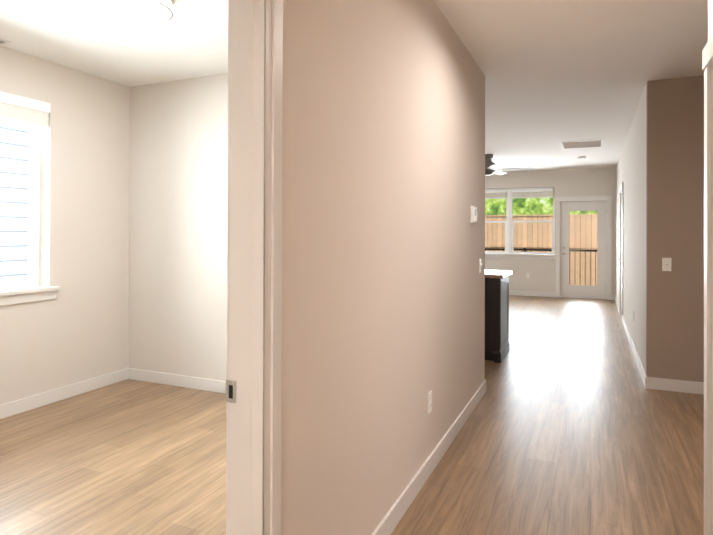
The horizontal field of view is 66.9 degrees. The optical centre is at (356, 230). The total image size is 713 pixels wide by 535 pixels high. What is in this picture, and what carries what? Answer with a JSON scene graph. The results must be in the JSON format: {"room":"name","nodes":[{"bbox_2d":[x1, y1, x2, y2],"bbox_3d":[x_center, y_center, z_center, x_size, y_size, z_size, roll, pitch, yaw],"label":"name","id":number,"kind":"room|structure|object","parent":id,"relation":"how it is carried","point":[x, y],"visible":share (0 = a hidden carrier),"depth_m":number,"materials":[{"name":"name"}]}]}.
{"room":"hallway","nodes":[
{"label":"hallway","id":0,"kind":"room"},
{"bbox_2d":[0,46,129,404],"bbox_3d":[-2.936,0.010,3.324,0.190,2.700,3.954,0,0,24],"label":"wall","id":1,"kind":"structure","parent":0,"point":[76,330],"depth_m":4.47,"materials":[{"name":"beige paint"}]},
{"bbox_2d":[0,121,39,289],"bbox_3d":[-2.802,-0.283,3.762,0.065,1.449,1.220,0,0,24],"label":"bedroom window","id":2,"kind":"structure","parent":1,"relation":"in","point":[33,215],"depth_m":4.25,"materials":[{"name":"white plastic"}]},
{"bbox_2d":[0,91,49,128],"bbox_3d":[-2.687,-0.907,3.715,0.066,0.196,1.212,0,0,24],"label":"window blind","id":3,"kind":"object","parent":1,"relation":"attached to","point":[17,109],"visible":1,"depth_m":4.07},
{"bbox_2d":[0,286,59,305],"bbox_3d":[-2.701,0.492,3.714,0.160,0.101,1.340,0,0,24],"label":"trim","id":4,"kind":"structure","parent":1,"relation":"attached to","point":[22,295],"depth_m":4.08,"materials":[{"name":"white paint"}]},
{"bbox_2d":[0,368,127,418],"bbox_3d":[-2.841,1.310,3.290,0.014,0.100,3.700,0,0,24],"label":"baseboard","id":5,"kind":"structure","parent":1,"relation":"attached to","point":[43,399],"depth_m":4.34,"materials":[{"name":"white paint"}]},
{"bbox_2d":[128,73,227,380],"bbox_3d":[-1.352,0.021,4.728,4.351,2.700,0.114,0,0,24],"label":"wall","id":6,"kind":"structure","parent":0,"point":[178,171],"depth_m":4.76,"materials":[{"name":"beige paint"}]},
{"bbox_2d":[128,368,225,393],"bbox_3d":[-0.736,1.322,4.383,2.941,0.100,0.014,0,0,24],"label":"baseboard","id":7,"kind":"structure","parent":6,"relation":"attached to","point":[198,383],"depth_m":4.74,"materials":[{"name":"white paint"}]},
{"bbox_2d":[0,295,703,534],"bbox_3d":[0.613,1.440,5.176,7.600,0.120,14.720,0,0,24],"label":"floor","id":8,"kind":"structure","parent":0,"point":[573,425],"depth_m":3.29,"materials":[{"name":"brown wood"}]},
{"bbox_2d":[485,274,510,362],"bbox_3d":[0.615,0.943,6.381,2.237,0.882,0.670,0,0,24],"label":"kitchen island","id":9,"kind":"object","parent":8,"relation":"on","point":[497,346],"depth_m":5.69,"materials":[{"name":"black wood"}]},
{"bbox_2d":[485,270,511,277],"bbox_3d":[0.626,0.481,6.376,2.260,0.038,0.710,0,0,24],"label":"island countertop","id":10,"kind":"structure","parent":9,"relation":"on","point":[488,273],"depth_m":5.80,"materials":[{"name":"white stone"}]},
{"bbox_2d":[0,0,707,171],"bbox_3d":[0.623,-1.380,5.187,7.600,0.120,14.720,0,0,24],"label":"ceiling","id":11,"kind":"structure","parent":0,"point":[556,73],"depth_m":4.01,"materials":[{"name":"white paint"}]},
{"bbox_2d":[0,38,10,44],"bbox_3d":[-2.571,-1.332,3.667,0.120,0.010,0.380,0,0,24],"label":"ceiling vent","id":12,"kind":"object","parent":11,"relation":"in","point":[3,41],"visible":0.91,"depth_m":3.81,"materials":[{"name":"white paint"}]},
{"bbox_2d":[100,0,173,23],"bbox_3d":[-1.226,-1.274,3.025,0.380,0.122,0.380,0,0,24],"label":"light","id":13,"kind":"object","parent":11,"relation":"attached to","point":[149,11],"visible":1,"depth_m":3.00,"materials":[{"name":"white glass"}]},
{"bbox_2d":[485,154,529,174],"bbox_3d":[2.296,-1.121,9.257,1.312,0.354,1.349,0,0,24],"label":"room ceiling fan","id":14,"kind":"object","parent":11,"relation":"hanging from","point":[491,167],"visible":0.75,"depth_m":9.15,"materials":[{"name":"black metal"}]},
{"bbox_2d":[561,140,602,148],"bbox_3d":[3.393,-1.293,8.124,0.570,0.012,0.640,0,0,24],"label":"ceiling vent","id":15,"kind":"object","parent":11,"relation":"in","point":[583,144],"visible":1,"depth_m":8.09,"materials":[{"name":"white metal"}]},
{"bbox_2d":[281,0,484,534],"bbox_3d":[-0.320,0.012,1.510,0.114,2.700,6.840,0,0,24],"label":"wall","id":16,"kind":"structure","parent":0,"point":[383,240],"depth_m":2.26,"materials":[{"name":"beige paint"}]},
{"bbox_2d":[226,0,286,534],"bbox_3d":[-0.510,0.291,1.080,0.154,2.137,1.163,0,0,24],"label":"door frame","id":17,"kind":"structure","parent":16,"relation":"attached to","point":[254,266],"depth_m":1.53,"materials":[{"name":"white paint"}]},
{"bbox_2d":[226,379,235,402],"bbox_3d":[-0.361,0.462,1.549,0.036,0.064,0.003,0,0,24],"label":"strike plate","id":18,"kind":"object","parent":17,"relation":"attached to","point":[230,391],"visible":1,"depth_m":1.55,"materials":[{"name":"silver metal"}]},
{"bbox_2d":[372,380,485,534],"bbox_3d":[0.431,1.321,3.105,0.038,0.100,3.333,0,0,24],"label":"baseboard","id":19,"kind":"structure","parent":16,"relation":"attached to","point":[389,522],"depth_m":2.93,"materials":[{"name":"white paint"}]},
{"bbox_2d":[428,390,431,413],"bbox_3d":[0.417,0.971,3.049,0.009,0.115,0.070,0,0,24],"label":"outlet","id":20,"kind":"object","parent":16,"relation":"attached to","point":[429,401],"visible":1,"depth_m":3.04,"materials":[{"name":"white plastic"}]},
{"bbox_2d":[470,205,476,222],"bbox_3d":[0.897,-0.124,4.122,0.027,0.130,0.130,0,0,24],"label":"thermostat","id":21,"kind":"object","parent":16,"relation":"attached to","point":[473,214],"visible":0.98,"depth_m":4.08,"materials":[{"name":"white plastic"}]},
{"bbox_2d":[479,258,481,272],"bbox_3d":[1.019,0.288,4.416,0.018,0.115,0.070,0,0,24],"label":"light switch","id":22,"kind":"object","parent":16,"relation":"attached to","point":[480,264],"visible":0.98,"depth_m":4.41,"materials":[{"name":"white plastic"}]},
{"bbox_2d":[485,168,615,294],"bbox_3d":[2.733,0.064,12.201,5.864,2.700,0.160,0,0,24],"label":"wall","id":23,"kind":"structure","parent":0,"point":[585,182],"depth_m":11.52,"materials":[{"name":"beige paint"}]},
{"bbox_2d":[485,187,554,254],"bbox_3d":[3.383,-0.195,11.949,1.915,1.470,0.095,0,0,24],"label":"windows","id":24,"kind":"structure","parent":23,"relation":"in","point":[509,235],"depth_m":11.90,"materials":[{"name":"white plastic"}]},
{"bbox_2d":[485,189,552,198],"bbox_3d":[3.363,-0.796,11.901,1.825,0.179,0.045,0,0,24],"label":"window blinds","id":25,"kind":"object","parent":24,"relation":"attached to","point":[537,193],"visible":0.73,"depth_m":11.77,"materials":[{"name":"white plastic"}]},
{"bbox_2d":[485,253,557,258],"bbox_3d":[3.345,0.565,11.866,2.055,0.101,0.130,0,0,24],"label":"trim","id":26,"kind":"structure","parent":23,"relation":"attached to","point":[523,256],"depth_m":11.71,"materials":[{"name":"white paint"}]},
{"bbox_2d":[509,290,554,296],"bbox_3d":[2.199,1.363,12.332,4.403,0.100,0.014,0,0,24],"label":"baseboard","id":27,"kind":"structure","parent":23,"relation":"attached to","point":[533,293],"depth_m":11.63,"materials":[{"name":"white paint"}]},
{"bbox_2d":[560,201,606,297],"bbox_3d":[4.733,0.396,11.267,0.895,2.000,0.111,0,0,24],"label":"door","id":28,"kind":"structure","parent":23,"relation":"in","point":[599,290],"depth_m":11.26,"materials":[{"name":"white paint"}]},
{"bbox_2d":[555,196,611,299],"bbox_3d":[4.748,0.353,11.307,1.101,2.130,0.184,0,0,24],"label":"door frame","id":29,"kind":"structure","parent":23,"relation":"attached to","point":[608,199],"depth_m":11.19,"materials":[{"name":"white paint"}]},
{"bbox_2d":[616,86,645,372],"bbox_3d":[4.026,0.052,7.973,0.114,2.700,6.876,0,0,24],"label":"wall","id":30,"kind":"structure","parent":0,"point":[631,169],"depth_m":6.04,"materials":[{"name":"beige paint"}]},
{"bbox_2d":[615,295,618,309],"bbox_3d":[4.885,1.364,10.110,0.014,0.100,1.940,0,0,24],"label":"baseboard","id":31,"kind":"structure","parent":30,"relation":"attached to","point":[616,300],"depth_m":10.20,"materials":[{"name":"white paint"}]},
{"bbox_2d":[618,202,621,313],"bbox_3d":[4.294,0.389,8.747,0.107,2.019,0.814,0,0,24],"label":"door","id":32,"kind":"structure","parent":30,"relation":"in","point":[621,258],"depth_m":8.98,"materials":[{"name":"white paint"}]},
{"bbox_2d":[619,182,623,315],"bbox_3d":[4.341,0.334,8.727,0.138,2.145,1.004,0,0,24],"label":"door frame","id":33,"kind":"structure","parent":30,"relation":"attached to","point":[621,192],"depth_m":9.12,"materials":[{"name":"white paint"}]},
{"bbox_2d":[622,316,647,388],"bbox_3d":[3.309,1.344,6.497,0.014,0.100,3.864,0,0,24],"label":"baseboard","id":34,"kind":"structure","parent":30,"relation":"attached to","point":[645,379],"depth_m":5.67,"materials":[{"name":"white paint"}]},
{"bbox_2d":[646,75,703,381],"bbox_3d":[3.369,0.036,4.447,1.730,2.700,0.114,0,0,24],"label":"wall","id":35,"kind":"structure","parent":0,"point":[675,217],"depth_m":4.66,"materials":[{"name":"beige paint"}]},
{"bbox_2d":[662,258,670,270],"bbox_3d":[2.687,0.295,4.672,0.070,0.115,0.016,0,0,24],"label":"light switch","id":36,"kind":"object","parent":35,"relation":"attached to","point":[666,264],"visible":1,"depth_m":4.67,"materials":[{"name":"white plastic"}]},
{"bbox_2d":[648,377,703,394],"bbox_3d":[3.344,1.336,4.382,1.719,0.100,0.016,0,0,24],"label":"baseboard","id":37,"kind":"structure","parent":35,"relation":"attached to","point":[694,387],"depth_m":4.63,"materials":[{"name":"white paint"}]},
{"bbox_2d":[708,0,712,39],"bbox_3d":[0.603,0.010,0.077,0.114,2.700,4.950,0,0,24],"label":"wall","id":38,"kind":"structure","parent":0,"point":[710,17],"depth_m":2.32,"materials":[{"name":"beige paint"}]},
{"bbox_2d":[702,34,712,534],"bbox_3d":[1.378,0.289,1.854,0.162,2.160,1.025,0,0,24],"label":"door frame","id":39,"kind":"structure","parent":38,"relation":"attached to","point":[707,59],"depth_m":2.29,"materials":[{"name":"white paint"}]},
{"label":"outside","id":40,"kind":"structure","parent":0,"visible":0},
{"bbox_3d":[2.090,1.643,9.811,20.000,0.220,32.000,0,0,24],"label":"ground","id":41,"kind":"structure","parent":40,"visible":0},
{"bbox_2d":[0,120,28,289],"bbox_3d":[-4.838,-2.076,4.670,0.200,7.130,13.000,0,0,24],"label":"neighbor siding","id":42,"kind":"object","parent":41,"relation":"on","point":[12,198],"depth_m":6.33,"materials":[{"name":"white"}]},
{"bbox_2d":[485,214,596,285],"bbox_3d":[5.035,0.559,15.307,15.000,2.010,0.100,0,0,24],"label":"fence","id":43,"kind":"object","parent":41,"relation":"on","point":[576,220],"depth_m":15.11,"materials":[{"name":"brown wood"}]},
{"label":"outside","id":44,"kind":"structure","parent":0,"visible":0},
{"bbox_2d":[485,192,596,214],"bbox_3d":[5.924,-2.985,18.583,28.000,9.130,0.100,0,0,24],"label":"trees","id":45,"kind":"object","parent":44,"point":[524,206],"depth_m":18.58,"materials":[{"name":"green plant"}]},
{"bbox_3d":[3.852,1.492,12.600,7.600,0.105,1.479,0,0,24],"label":"deck","id":46,"kind":"object","parent":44,"visible":0},
{"bbox_2d":[485,248,596,284],"bbox_3d":[4.110,0.932,13.189,7.450,1.019,0.050,0,0,24],"label":"railing","id":47,"kind":"object","parent":46,"relation":"on","point":[540,250],"depth_m":12.77,"materials":[{"name":"black metal"}]}
]}

